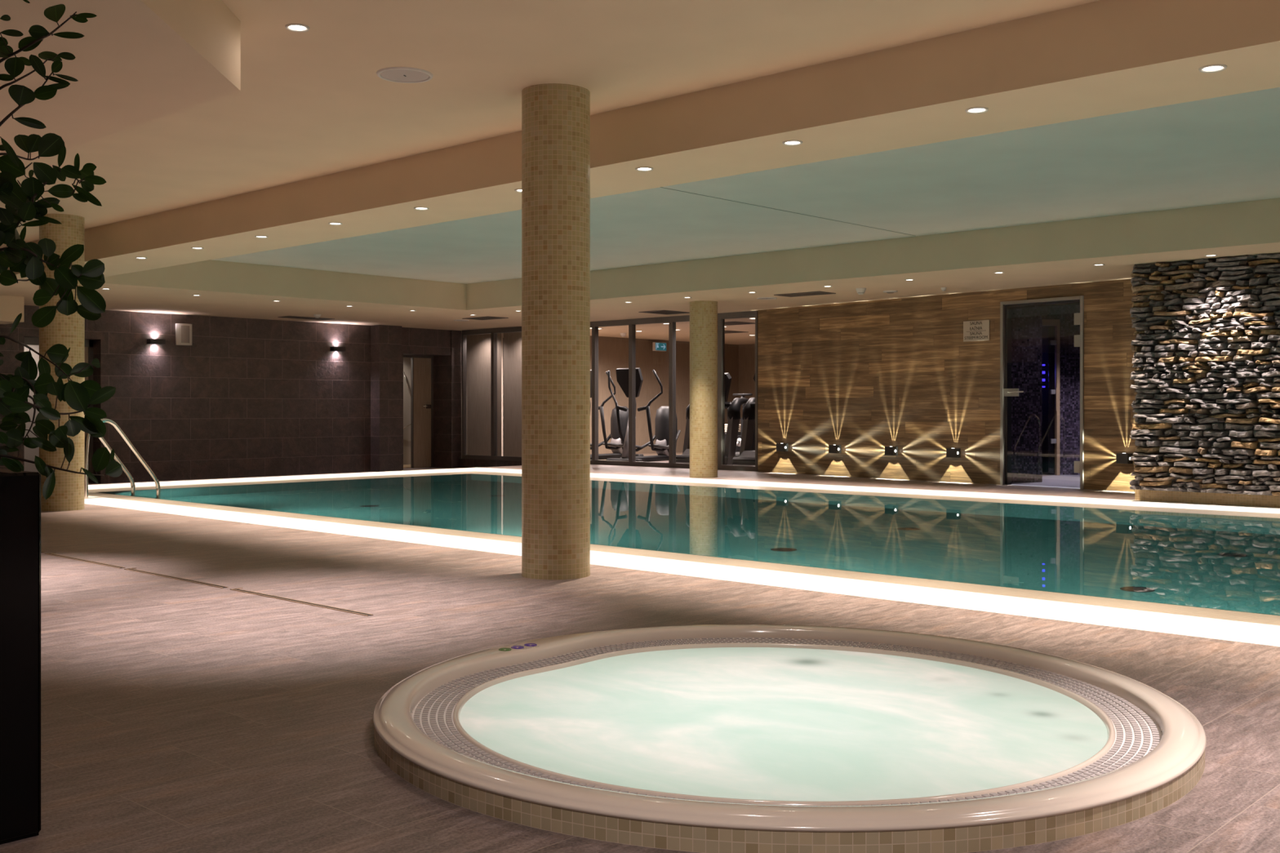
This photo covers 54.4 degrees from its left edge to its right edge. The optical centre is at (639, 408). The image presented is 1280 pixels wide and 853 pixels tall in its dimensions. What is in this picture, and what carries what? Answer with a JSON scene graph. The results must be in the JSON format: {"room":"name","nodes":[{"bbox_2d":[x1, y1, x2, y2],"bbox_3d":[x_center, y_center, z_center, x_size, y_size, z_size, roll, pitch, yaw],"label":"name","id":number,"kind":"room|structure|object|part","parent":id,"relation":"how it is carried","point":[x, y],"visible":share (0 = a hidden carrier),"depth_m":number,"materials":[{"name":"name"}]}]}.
{"room":"spa","nodes":[
{"label":"spa","id":0,"kind":"room"},
{"bbox_2d":[24,344,39,472],"bbox_3d":[-8.244,-0.190,17.681,1.100,2.460,3.800,0,0,43],"label":"wall","id":1,"kind":"structure","parent":0,"point":[29,453],"depth_m":17.84,"materials":[{"name":"tile"}]},
{"bbox_2d":[0,305,461,483],"bbox_3d":[-9.364,-0.165,15.435,0.800,2.410,17.980,0,0,43],"label":"wall","id":2,"kind":"structure","parent":0,"point":[248,397],"depth_m":18.98,"materials":[{"name":"tile"}]},
{"bbox_2d":[24,337,93,483],"bbox_3d":[-8.014,0.040,17.074,0.060,2.000,1.020,0,0,43],"label":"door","id":3,"kind":"structure","parent":2,"relation":"in","point":[28,340],"depth_m":17.39,"materials":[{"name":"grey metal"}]},
{"bbox_2d":[146,338,165,344],"bbox_3d":[-6.910,-0.955,17.799,0.100,0.072,0.224,0,0,43],"label":"wall sconce","id":4,"kind":"object","parent":2,"relation":"attached to","point":[149,341],"visible":1,"depth_m":17.76,"materials":[{"name":"black metal"}]},
{"bbox_2d":[175,323,191,345],"bbox_3d":[-6.619,-1.075,18.086,0.138,0.310,0.240,0,0,43],"label":"wall speaker","id":5,"kind":"object","parent":2,"relation":"attached to","point":[183,331],"visible":1,"depth_m":18.03,"materials":[{"name":"white plastic"}]},
{"bbox_2d":[181,325,189,342],"bbox_3d":[-6.591,-1.075,18.060,0.062,0.250,0.192,0,0,43],"label":"grille","id":6,"kind":"object","parent":5,"relation":"attached to","point":[184,329],"depth_m":18.03,"materials":[{"name":"grey"}]},
{"bbox_2d":[329,346,345,351],"bbox_3d":[-4.855,-0.955,20.025,0.100,0.072,0.224,0,0,43],"label":"wall sconce","id":7,"kind":"object","parent":2,"relation":"attached to","point":[331,348],"visible":1,"depth_m":19.97,"materials":[{"name":"black metal"}]},
{"bbox_2d":[403,355,433,467],"bbox_3d":[-4.013,0.055,21.741,0.110,1.970,1.021,0,0,43],"label":"door","id":8,"kind":"structure","parent":2,"relation":"in","point":[421,366],"depth_m":21.95,"materials":[{"name":"brown wood"}]},
{"bbox_3d":[-3.756,-0.035,21.989,0.070,0.070,0.220,0,0,43],"label":"handle","id":9,"kind":"part","parent":8,"relation":"part of","materials":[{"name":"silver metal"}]},
{"bbox_2d":[462,328,492,460],"bbox_3d":[-2.795,-0.245,21.578,0.820,2.250,0.080,0,0,43],"label":"window","id":10,"kind":"structure","parent":2,"relation":"in","point":[477,331],"depth_m":21.81,"materials":[{"name":"grey metal"}]},
{"bbox_2d":[459,458,521,467],"bbox_3d":[-2.120,0.960,20.997,2.800,0.160,0.120,0,0,43],"label":"baseboard","id":11,"kind":"structure","parent":2,"relation":"attached to","point":[464,463],"depth_m":21.43,"materials":[{"name":"stone"}]},
{"bbox_2d":[492,326,521,461],"bbox_3d":[-2.104,-0.245,20.941,1.060,2.250,0.080,0,0,43],"label":"window","id":12,"kind":"structure","parent":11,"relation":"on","point":[514,329],"depth_m":21.25,"materials":[{"name":"grey metal"}]},
{"bbox_2d":[88,464,462,484],"bbox_3d":[-8.394,1.204,15.233,4.200,0.352,19.000,0,0,43],"label":"floor","id":13,"kind":"structure","parent":0,"point":[424,468],"depth_m":19.85,"materials":[{"name":"tile"}]},
{"bbox_2d":[401,353,403,470],"bbox_3d":[-4.279,0.055,21.127,0.550,1.970,0.243,0,0,43],"label":"wall","id":14,"kind":"structure","parent":0,"point":[402,353],"depth_m":21.02,"materials":[{"name":"tile"}]},
{"bbox_2d":[403,357,410,464],"bbox_3d":[-4.133,-0.190,22.392,0.950,2.460,2.700,0,0,43],"label":"wall","id":15,"kind":"structure","parent":0,"point":[406,361],"depth_m":22.80,"materials":[{"name":"tile"}]},
{"bbox_2d":[403,371,410,428],"bbox_3d":[-4.223,-0.141,22.738,0.301,1.064,0.033,0,0,-36],"label":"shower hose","id":16,"kind":"object","parent":15,"relation":"attached to","point":[403,371],"visible":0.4,"depth_m":22.71,"materials":[{"name":"silver metal"}]},
{"bbox_2d":[0,0,1100,248],"bbox_3d":[-4.796,-1.720,5.125,22.000,0.100,9.025,0,0,43],"label":"ceiling","id":17,"kind":"structure","parent":0,"point":[313,103],"depth_m":6.03,"materials":[{"name":"beige paint"}]},
{"bbox_2d":[0,0,240,171],"bbox_3d":[-5.973,-1.520,4.683,18.870,0.300,6.780,0,0,43],"label":"soffit","id":18,"kind":"structure","parent":17,"relation":"attached to","point":[136,62],"depth_m":5.03,"materials":[{"name":"beige paint"}]},
{"bbox_2d":[284,23,309,31],"bbox_3d":[-1.499,-1.668,5.453,0.104,0.011,0.104,0,0,43],"label":"recessed light","id":19,"kind":"object","parent":17,"relation":"in","point":[292,27],"visible":1,"depth_m":5.45,"materials":[{"name":"white plastic"}]},
{"bbox_2d":[376,66,433,83],"bbox_3d":[-1.175,-1.668,6.229,0.280,0.012,0.280,0,0,43],"label":"ceiling speaker","id":20,"kind":"object","parent":17,"relation":"attached to","point":[397,74],"visible":1,"depth_m":6.21,"materials":[{"name":"white plastic"}]},
{"bbox_2d":[381,69,428,81],"bbox_3d":[-1.175,-1.665,6.229,0.235,0.001,0.235,0,0,9],"label":"grille","id":21,"kind":"object","parent":20,"relation":"attached to","point":[392,75],"depth_m":6.23,"materials":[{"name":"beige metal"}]},
{"bbox_2d":[0,451,1279,852],"bbox_3d":[1.566,1.129,12.164,22.200,0.503,28.000,0,0,43],"label":"floor","id":22,"kind":"structure","parent":0,"point":[177,716],"depth_m":4.31,"materials":[{"name":"stone"}]},
{"bbox_2d":[0,468,40,844],"bbox_3d":[-1.532,0.505,2.557,0.424,0.749,0.424,0,0,43],"label":"planter","id":23,"kind":"object","parent":22,"relation":"on","point":[20,491],"visible":1,"depth_m":2.54,"materials":[{"name":"black"}]},
{"bbox_2d":[0,0,122,499],"bbox_3d":[-1.278,-0.634,2.537,0.592,1.793,0.296,0,0,17],"label":"potted tree","id":24,"kind":"object","parent":23,"relation":"on","point":[24,258],"visible":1,"depth_m":2.50,"materials":[{"name":"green plant"}]},
{"bbox_2d":[39,213,84,511],"bbox_3d":[-5.034,-0.395,10.852,0.360,2.550,0.360,0,0,43],"label":"column","id":25,"kind":"structure","parent":22,"relation":"on","point":[68,494],"depth_m":10.71,"materials":[{"name":"beige tile"}]},
{"bbox_2d":[44,552,124,568],"bbox_3d":[-3.208,0.878,7.217,1.006,0.003,0.066,0,0,43],"label":"drain","id":26,"kind":"object","parent":22,"relation":"on","point":[51,553],"visible":1,"depth_m":7.20,"materials":[{"name":"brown metal"}]},
{"bbox_2d":[124,568,227,588],"bbox_3d":[-2.411,0.878,6.481,1.056,0.003,0.066,0,0,43],"label":"drain","id":27,"kind":"object","parent":22,"relation":"on","point":[128,569],"visible":1,"depth_m":6.44,"materials":[{"name":"brown metal"}]},
{"bbox_2d":[229,587,373,616],"bbox_3d":[-1.552,0.878,5.688,1.136,0.003,0.066,0,0,43],"label":"drain","id":28,"kind":"object","parent":22,"relation":"on","point":[233,589],"visible":1,"depth_m":5.64,"materials":[{"name":"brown metal"}]},
{"bbox_2d":[461,333,502,457],"bbox_3d":[-2.836,-0.245,22.242,1.140,2.250,0.040,0,0,43],"label":"window","id":29,"kind":"structure","parent":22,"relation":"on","point":[477,346],"depth_m":22.21,"materials":[{"name":"glass"}]},
{"bbox_2d":[503,332,521,457],"bbox_3d":[-1.667,-0.245,21.163,1.920,2.250,0.040,0,0,43],"label":"fabric panel","id":30,"kind":"object","parent":22,"relation":"on","point":[512,340],"visible":0.07,"depth_m":21.63,"materials":[{"name":"beige fabric"}]},
{"bbox_2d":[521,83,590,579],"bbox_3d":[-0.444,-0.395,6.581,0.360,2.550,0.360,0,0,43],"label":"column","id":31,"kind":"structure","parent":22,"relation":"on","point":[556,117],"depth_m":6.42,"materials":[{"name":"beige tile"}]},
{"bbox_2d":[590,321,593,464],"bbox_3d":[-1.211,-0.245,20.117,1.370,2.250,0.080,0,0,43],"label":"window","id":32,"kind":"structure","parent":22,"relation":"on","point":[591,322],"depth_m":19.64,"materials":[{"name":"grey metal"}]},
{"bbox_2d":[593,319,634,466],"bbox_3d":[-0.414,-0.245,19.381,0.800,2.250,0.080,0,0,43],"label":"window","id":33,"kind":"structure","parent":22,"relation":"on","point":[624,322],"depth_m":19.60,"materials":[{"name":"grey metal"}]},
{"bbox_2d":[590,369,644,459],"bbox_3d":[-0.630,0.111,21.663,1.075,1.539,1.580,0,0,34],"label":"elliptical trainer","id":34,"kind":"object","parent":22,"relation":"on","point":[617,451],"visible":0.45,"depth_m":21.91,"materials":[{"name":"black plastic"}]},
{"bbox_3d":[-0.627,-0.290,21.070,0.433,0.679,0.173,0,0,18],"label":"handle arm","id":35,"kind":"part","parent":34,"relation":"part of","materials":[{"name":"black plastic"}]},
{"bbox_3d":[-0.630,0.835,21.663,0.640,0.090,1.580,0,0,34],"label":"frame","id":36,"kind":"part","parent":34,"relation":"part of","materials":[{"name":"black plastic"}]},
{"bbox_2d":[606,368,680,462],"bbox_3d":[0.149,0.111,20.767,1.075,1.539,1.580,0,0,34],"label":"elliptical trainer","id":37,"kind":"object","parent":22,"relation":"on","point":[661,420],"visible":0.6,"depth_m":20.51,"materials":[{"name":"black plastic"}]},
{"bbox_3d":[-0.403,-0.290,20.549,0.173,0.679,0.433,0,0,-40],"label":"handle arm","id":38,"kind":"part","parent":37,"relation":"part of","materials":[{"name":"black plastic"}]},
{"bbox_3d":[-0.180,0.473,20.281,0.146,0.715,0.310,0,0,34],"label":"upright post","id":39,"kind":"part","parent":37,"relation":"part of","materials":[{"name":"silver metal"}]},
{"bbox_3d":[0.149,0.835,20.767,0.640,0.090,1.580,0,0,34],"label":"frame","id":40,"kind":"part","parent":37,"relation":"part of","materials":[{"name":"black plastic"}]},
{"bbox_3d":[0.151,-0.290,20.174,0.433,0.679,0.173,0,0,18],"label":"handle arm","id":41,"kind":"part","parent":37,"relation":"part of","materials":[{"name":"black plastic"}]},
{"bbox_2d":[630,316,671,467],"bbox_3d":[0.181,-0.245,18.831,0.820,2.250,0.080,0,0,43],"label":"window","id":42,"kind":"structure","parent":22,"relation":"on","point":[635,322],"depth_m":19.04,"materials":[{"name":"grey metal"}]},
{"bbox_2d":[84,467,1279,647],"bbox_3d":[1.210,1.554,10.451,16.400,1.351,7.040,0,0,43],"label":"swimming pool","id":43,"kind":"object","parent":22,"relation":"in","point":[1206,571],"visible":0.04,"depth_m":8.68,"materials":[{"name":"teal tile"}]},
{"bbox_2d":[84,418,160,498],"bbox_3d":[-5.351,0.870,12.602,0.600,1.544,0.785,0,0,43],"label":"pool ladder","id":44,"kind":"object","parent":43,"relation":"attached to","point":[113,424],"visible":0.48,"depth_m":12.51,"materials":[{"name":"silver metal"}]},
{"bbox_3d":[-5.560,0.766,12.789,0.040,1.336,0.776,0,0,43],"label":"handrail","id":45,"kind":"part","parent":44,"relation":"part of","materials":[{"name":"silver metal"}]},
{"bbox_2d":[671,313,719,470],"bbox_3d":[0.824,-0.245,18.238,0.930,2.250,0.080,0,0,43],"label":"window","id":46,"kind":"structure","parent":22,"relation":"on","point":[674,319],"depth_m":18.51,"materials":[{"name":"grey metal"}]},
{"bbox_2d":[689,300,717,477],"bbox_3d":[0.818,-0.245,16.012,0.360,2.250,0.360,0,0,43],"label":"column","id":47,"kind":"structure","parent":22,"relation":"on","point":[703,313],"depth_m":15.86,"materials":[{"name":"beige tile"}]},
{"bbox_2d":[675,373,748,465],"bbox_3d":[1.433,0.158,19.512,0.970,1.404,1.980,0,0,37],"label":"exercise machine","id":48,"kind":"object","parent":22,"relation":"on","point":[733,407],"visible":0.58,"depth_m":18.85,"materials":[{"name":"black plastic"}]},
{"bbox_2d":[675,448,689,463],"bbox_3d":[0.967,0.735,18.893,0.800,0.230,0.430,0,0,37],"label":"hood","id":49,"kind":"object","parent":48,"relation":"attached to","point":[684,458],"depth_m":18.94,"materials":[{"name":"silver metal"}]},
{"bbox_3d":[0.976,0.001,19.537,0.210,0.332,0.739,0,0,37],"label":"arm","id":50,"kind":"part","parent":48,"relation":"part of","materials":[{"name":"black plastic"}]},
{"bbox_3d":[1.442,0.785,19.524,0.840,0.150,1.950,0,0,37],"label":"deck frame","id":51,"kind":"part","parent":48,"relation":"part of","materials":[{"name":"black plastic"}]},
{"bbox_3d":[1.583,0.001,19.080,0.210,0.332,0.739,0,0,37],"label":"arm","id":52,"kind":"part","parent":48,"relation":"part of","materials":[{"name":"black plastic"}]},
{"bbox_2d":[719,311,757,471],"bbox_3d":[1.415,-0.245,17.692,0.680,2.250,0.080,0,0,43],"label":"window","id":53,"kind":"structure","parent":22,"relation":"on","point":[722,316],"depth_m":17.87,"materials":[{"name":"grey metal"}]},
{"bbox_2d":[732,373,755,466],"bbox_3d":[2.248,0.158,18.761,0.970,1.404,1.980,0,0,37],"label":"treadmill","id":54,"kind":"object","parent":22,"relation":"on","point":[747,456],"visible":0.26,"depth_m":18.47,"materials":[{"name":"black plastic"}]},
{"bbox_2d":[732,450,755,466],"bbox_3d":[1.781,0.735,18.142,0.800,0.230,0.430,0,0,37],"label":"hood","id":55,"kind":"object","parent":54,"relation":"attached to","point":[747,458],"depth_m":18.16,"materials":[{"name":"silver metal"}]},
{"bbox_3d":[2.256,0.785,18.773,0.840,0.150,1.950,0,0,37],"label":"deck frame","id":56,"kind":"part","parent":54,"relation":"part of","materials":[{"name":"black plastic"}]},
{"bbox_3d":[1.790,0.001,18.786,0.210,0.332,0.739,0,0,37],"label":"arm","id":57,"kind":"part","parent":54,"relation":"part of","materials":[{"name":"black plastic"}]},
{"bbox_2d":[733,393,755,452],"bbox_3d":[1.935,0.310,21.621,0.500,1.140,1.100,0,0,43],"label":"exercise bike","id":58,"kind":"object","parent":22,"relation":"on","point":[742,395],"visible":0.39,"depth_m":21.44,"materials":[{"name":"black plastic"}]},
{"bbox_2d":[373,624,1206,852],"bbox_3d":[0.384,1.240,3.554,2.242,0.880,2.242,0,0,1],"label":"hot tub","id":59,"kind":"object","parent":22,"relation":"in","point":[709,738],"visible":1,"depth_m":3.18,"materials":[{"name":"tile"}]},
{"bbox_2d":[1134,489,1279,506],"bbox_3d":[7.351,0.828,9.899,6.625,0.105,0.480,0,0,43],"label":"plinth","id":60,"kind":"object","parent":22,"relation":"on","point":[1140,495],"visible":0.8,"depth_m":11.51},
{"bbox_2d":[0,0,1279,344],"bbox_3d":[4.590,-1.577,15.514,22.300,0.415,18.975,0,0,43],"label":"ceiling","id":61,"kind":"structure","parent":0,"point":[1102,57],"depth_m":8.70,"materials":[{"name":"beige paint"}]},
{"bbox_2d":[0,295,23,324],"bbox_3d":[-9.326,-1.215,13.780,0.600,0.310,4.600,0,0,43],"label":"trim","id":62,"kind":"structure","parent":61,"relation":"attached to","point":[11,307],"depth_m":15.16,"materials":[{"name":"beige paint"}]},
{"bbox_2d":[191,246,203,248],"bbox_3d":[-3.768,-1.368,10.610,0.104,0.011,0.104,0,0,43],"label":"recessed light","id":63,"kind":"object","parent":61,"relation":"in","point":[193,247],"visible":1,"depth_m":10.58,"materials":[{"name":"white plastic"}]},
{"bbox_2d":[254,235,267,238],"bbox_3d":[-3.009,-1.368,9.909,0.104,0.011,0.104,0,0,43],"label":"recessed light","id":64,"kind":"object","parent":61,"relation":"in","point":[257,236],"visible":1,"depth_m":9.90,"materials":[{"name":"white plastic"}]},
{"bbox_2d":[277,315,334,319],"bbox_3d":[-5.034,-1.366,18.814,0.320,0.008,0.780,0,0,43],"label":"ceiling vent","id":65,"kind":"object","parent":61,"relation":"in","point":[286,317],"visible":1,"depth_m":18.76,"materials":[{"name":"grey metal"}]},
{"bbox_2d":[284,316,325,319],"bbox_3d":[-5.034,-1.367,18.814,0.260,0.007,0.720,0,0,43],"label":"grille","id":66,"kind":"object","parent":65,"relation":"attached to","point":[300,317],"depth_m":18.76,"materials":[{"name":"grey metal"}]},
{"bbox_2d":[313,314,320,318],"bbox_3d":[-4.696,-1.345,18.135,0.105,0.051,0.105,0,0,43],"label":"smoke detector","id":67,"kind":"object","parent":61,"relation":"attached to","point":[317,316],"visible":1,"depth_m":18.10,"materials":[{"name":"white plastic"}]},
{"bbox_2d":[328,222,342,225],"bbox_3d":[-2.251,-1.368,9.209,0.104,0.011,0.104,0,0,43],"label":"recessed light","id":68,"kind":"object","parent":61,"relation":"in","point":[330,223],"visible":1,"depth_m":9.20,"materials":[{"name":"white plastic"}]},
{"bbox_2d":[413,206,429,209],"bbox_3d":[-1.492,-1.368,8.508,0.104,0.011,0.104,0,0,43],"label":"recessed light","id":69,"kind":"object","parent":61,"relation":"in","point":[416,207],"visible":1,"depth_m":8.50,"materials":[{"name":"white plastic"}]},
{"bbox_2d":[462,315,508,319],"bbox_3d":[-2.339,-1.366,18.844,0.600,0.008,0.400,0,0,43],"label":"ceiling vent","id":70,"kind":"object","parent":61,"relation":"in","point":[487,317],"visible":1,"depth_m":18.78,"materials":[{"name":"grey metal"}]},
{"bbox_2d":[466,316,502,319],"bbox_3d":[-2.339,-1.367,18.844,0.540,0.007,0.340,0,0,43],"label":"grille","id":71,"kind":"object","parent":70,"relation":"attached to","point":[477,317],"depth_m":18.78,"materials":[{"name":"grey metal"}]},
{"bbox_2d":[514,188,521,192],"bbox_3d":[-0.733,-1.368,7.808,0.104,0.011,0.104,0,0,43],"label":"recessed light","id":72,"kind":"object","parent":61,"relation":"in","point":[519,190],"visible":0.37,"depth_m":7.80,"materials":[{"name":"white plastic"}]},
{"bbox_2d":[619,333,626,337],"bbox_3d":[-0.305,-1.334,22.570,0.116,0.071,0.116,0,0,43],"label":"smoke detector","id":73,"kind":"object","parent":61,"relation":"attached to","point":[623,335],"visible":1,"depth_m":22.53,"materials":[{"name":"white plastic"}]},
{"bbox_2d":[635,166,653,171],"bbox_3d":[0.025,-1.368,7.108,0.104,0.011,0.104,0,0,43],"label":"recessed light","id":74,"kind":"object","parent":61,"relation":"in","point":[641,168],"visible":1,"depth_m":7.10,"materials":[{"name":"white plastic"}]},
{"bbox_2d":[638,310,689,314],"bbox_3d":[0.361,-1.366,17.699,0.480,0.008,0.600,0,0,43],"label":"ceiling vent","id":75,"kind":"object","parent":61,"relation":"in","point":[658,312],"visible":0.98,"depth_m":17.65,"materials":[{"name":"grey metal"}]},
{"bbox_2d":[643,311,684,314],"bbox_3d":[0.361,-1.367,17.699,0.420,0.007,0.540,0,0,43],"label":"grille","id":76,"kind":"object","parent":75,"relation":"attached to","point":[648,312],"depth_m":17.66,"materials":[{"name":"grey metal"}]},
{"bbox_2d":[724,330,747,333],"bbox_3d":[1.516,-1.366,22.250,0.600,0.008,0.600,0,0,43],"label":"ceiling vent","id":77,"kind":"object","parent":61,"relation":"in","point":[726,331],"visible":0.51,"depth_m":22.17,"materials":[{"name":"grey metal"}]},
{"bbox_2d":[724,330,739,333],"bbox_3d":[1.516,-1.367,22.250,0.540,0.007,0.540,0,0,43],"label":"grille","id":78,"kind":"object","parent":77,"relation":"attached to","point":[726,331],"depth_m":22.15,"materials":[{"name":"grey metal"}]},
{"bbox_2d":[724,321,755,325],"bbox_3d":[1.475,-1.366,19.983,0.600,0.008,0.600,0,0,43],"label":"ceiling vent","id":79,"kind":"object","parent":61,"relation":"in","point":[729,323],"visible":0.66,"depth_m":20.01,"materials":[{"name":"grey metal"}]},
{"bbox_2d":[756,297,777,299],"bbox_3d":[1.573,-1.368,15.455,0.250,0.012,0.250,0,0,43],"label":"ceiling speaker","id":80,"kind":"object","parent":61,"relation":"attached to","point":[759,298],"visible":1,"depth_m":15.44,"materials":[{"name":"white plastic"}]},
{"bbox_2d":[782,140,802,145],"bbox_3d":[0.784,-1.368,6.407,0.104,0.011,0.104,0,0,43],"label":"recessed light","id":81,"kind":"object","parent":61,"relation":"in","point":[786,142],"visible":1,"depth_m":6.40,"materials":[{"name":"white plastic"}]},
{"bbox_2d":[773,291,835,297],"bbox_3d":[1.967,-1.366,14.883,0.660,0.008,0.340,0,0,43],"label":"ceiling vent","id":82,"kind":"object","parent":61,"relation":"in","point":[811,293],"visible":1,"depth_m":14.86,"materials":[{"name":"grey metal"}]},
{"bbox_2d":[779,292,830,296],"bbox_3d":[1.967,-1.367,14.883,0.600,0.007,0.280,0,0,43],"label":"grille","id":83,"kind":"object","parent":82,"relation":"attached to","point":[801,294],"depth_m":14.87,"materials":[{"name":"grey metal"}]},
{"bbox_2d":[855,288,866,294],"bbox_3d":[2.517,-1.334,14.196,0.116,0.071,0.116,0,0,43],"label":"smoke detector","id":84,"kind":"object","parent":61,"relation":"attached to","point":[860,291],"visible":1,"depth_m":14.16,"materials":[{"name":"white plastic"}]},
{"bbox_2d":[883,290,897,293],"bbox_3d":[2.918,-1.357,14.524,0.170,0.026,0.170,0,0,43],"label":"smoke detector","id":85,"kind":"object","parent":61,"relation":"in","point":[886,291],"visible":1,"depth_m":14.47,"materials":[{"name":"white plastic"}]},
{"bbox_3d":[2.918,-1.362,14.524,0.170,0.016,0.170,0,0,43],"label":"diffuser plate","id":86,"kind":"part","parent":85,"relation":"part of","materials":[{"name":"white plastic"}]},
{"bbox_2d":[964,106,988,113],"bbox_3d":[1.543,-1.368,5.707,0.104,0.011,0.104,0,0,43],"label":"recessed light","id":87,"kind":"object","parent":61,"relation":"in","point":[974,109],"visible":1,"depth_m":5.70,"materials":[{"name":"white plastic"}]},
{"bbox_2d":[1093,263,1104,266],"bbox_3d":[4.360,-1.368,11.844,0.104,0.011,0.104,0,0,43],"label":"recessed light","id":88,"kind":"object","parent":61,"relation":"in","point":[1095,264],"visible":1,"depth_m":11.85,"materials":[{"name":"white plastic"}]},
{"bbox_2d":[1198,64,1226,72],"bbox_3d":[2.301,-1.368,5.007,0.104,0.011,0.104,0,0,43],"label":"recessed light","id":89,"kind":"object","parent":61,"relation":"in","point":[1211,68],"visible":1,"depth_m":5.01,"materials":[{"name":"white plastic"}]},
{"bbox_2d":[590,335,755,454],"bbox_3d":[3.065,-0.245,21.565,8.750,2.250,6.650,0,0,43],"label":"wall","id":90,"kind":"structure","parent":0,"point":[613,352],"depth_m":24.71,"materials":[{"name":"beige paint"}]},
{"bbox_2d":[652,342,666,351],"bbox_3d":[0.390,-1.225,24.692,0.077,0.170,0.340,0,0,43],"label":"exit sign","id":91,"kind":"object","parent":90,"relation":"attached to","point":[656,346],"visible":1,"depth_m":24.63,"materials":[{"name":"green plastic"}]},
{"bbox_3d":[0.414,-1.225,24.669,0.004,0.150,0.320,0,0,43],"label":"panel","id":92,"kind":"part","parent":91,"relation":"part of","materials":[{"name":"green plastic"}]},
{"bbox_2d":[212,87,1279,284],"bbox_3d":[2.103,-1.835,9.531,17.840,0.200,5.960,0,0,43],"label":"ceiling","id":93,"kind":"structure","parent":0,"point":[1226,148],"depth_m":10.15,"materials":[{"name":"paint"}]},
{"bbox_2d":[659,186,915,235],"bbox_3d":[1.453,-1.734,11.116,0.007,0.007,3.800,0,0,44],"label":"trim","id":94,"kind":"structure","parent":93,"relation":"attached to","point":[660,187],"depth_m":10.87,"materials":[{"name":"grey"}]},
{"bbox_2d":[757,279,1137,492],"bbox_3d":[4.011,-0.245,14.636,0.120,2.250,7.200,0,0,-40],"label":"wall","id":95,"kind":"structure","parent":0,"point":[864,378],"depth_m":15.32,"materials":[{"name":"brown wood"}]},
{"bbox_2d":[776,443,787,451],"bbox_3d":[1.932,0.525,16.926,0.100,0.111,0.139,0,0,-40],"label":"wall lamp","id":96,"kind":"object","parent":95,"relation":"attached to","point":[780,446],"visible":1,"depth_m":16.88,"materials":[{"name":"black metal"}]},
{"bbox_2d":[828,444,840,453],"bbox_3d":[2.536,0.525,16.211,0.100,0.111,0.139,0,0,-40],"label":"wall lamp","id":97,"kind":"object","parent":95,"relation":"attached to","point":[832,448],"visible":1,"depth_m":16.17,"materials":[{"name":"black metal"}]},
{"bbox_2d":[884,446,897,455],"bbox_3d":[3.129,0.525,15.509,0.100,0.111,0.139,0,0,-40],"label":"wall lamp","id":98,"kind":"object","parent":95,"relation":"attached to","point":[889,451],"visible":1,"depth_m":15.47,"materials":[{"name":"black metal"}]},
{"bbox_2d":[946,448,960,457],"bbox_3d":[3.723,0.525,14.806,0.100,0.111,0.139,0,0,-40],"label":"wall lamp","id":99,"kind":"object","parent":95,"relation":"attached to","point":[950,452],"visible":1,"depth_m":14.76,"materials":[{"name":"black metal"}]},
{"bbox_2d":[963,320,989,342],"bbox_3d":[3.943,-0.912,14.612,0.014,0.240,0.357,0,0,-40],"label":"wall sign","id":100,"kind":"object","parent":95,"relation":"attached to","point":[973,331],"visible":1,"depth_m":14.60,"materials":[{"name":"beige"}]},
{"bbox_2d":[1115,453,1132,463],"bbox_3d":[5.115,0.525,13.158,0.100,0.111,0.139,0,0,-40],"label":"wall lamp","id":101,"kind":"object","parent":95,"relation":"attached to","point":[1121,458],"visible":0.8,"depth_m":13.12,"materials":[{"name":"black metal"}]},
{"bbox_2d":[1000,295,1084,489],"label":"glass door","id":102,"kind":"structure","parent":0,"point":[1026,321],"depth_m":14.84,"materials":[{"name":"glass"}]},
{"bbox_3d":[4.257,-0.185,14.209,0.083,0.090,0.300,0,0,-40],"label":"handle","id":103,"kind":"part","parent":102,"relation":"part of","materials":[{"name":"silver metal"}]},
{"bbox_2d":[1042,364,1044,387],"bbox_3d":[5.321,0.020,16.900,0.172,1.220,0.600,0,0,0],"label":"light","id":104,"kind":"object","parent":102,"relation":"attached to","point":[1043,372],"visible":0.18,"depth_m":16.60,"materials":[{"name":"blue"}]},
{"bbox_2d":[1042,325,1048,471],"bbox_3d":[5.485,-0.245,17.325,1.400,2.250,0.050,0,0,0],"label":"wall","id":105,"kind":"structure","parent":0,"point":[1045,329],"depth_m":17.30,"materials":[{"name":"black tile"}]},
{"bbox_2d":[1042,305,1058,326],"bbox_3d":[5.377,-1.230,16.484,0.360,0.280,0.001,0,0,-11],"label":"wall","id":106,"kind":"structure","parent":0,"point":[1049,312],"depth_m":16.49,"materials":[{"name":"tile"}]},
{"bbox_2d":[1042,319,1059,475],"bbox_3d":[5.399,-0.145,16.395,0.227,2.050,0.090,0,0,0],"label":"door","id":107,"kind":"structure","parent":106,"relation":"in","point":[1053,325],"depth_m":16.42,"materials":[{"name":"black glass"}]},
{"bbox_3d":[5.425,-0.120,16.424,0.084,1.940,0.008,0,0,0],"label":"glass","id":108,"kind":"part","parent":107,"relation":"part of","materials":[{"name":"glass"}]},
{"bbox_3d":[5.467,-0.120,16.365,0.009,0.300,0.030,0,0,0],"label":"handle","id":109,"kind":"part","parent":107,"relation":"part of","materials":[{"name":"silver metal"}]},
{"bbox_2d":[1129,253,1279,495],"bbox_3d":[7.254,-0.297,9.809,6.645,2.145,0.644,0,0,43],"label":"stone wall","id":110,"kind":"structure","parent":0,"point":[1206,346],"depth_m":11.39,"materials":[{"name":"grey stone"}]}
]}

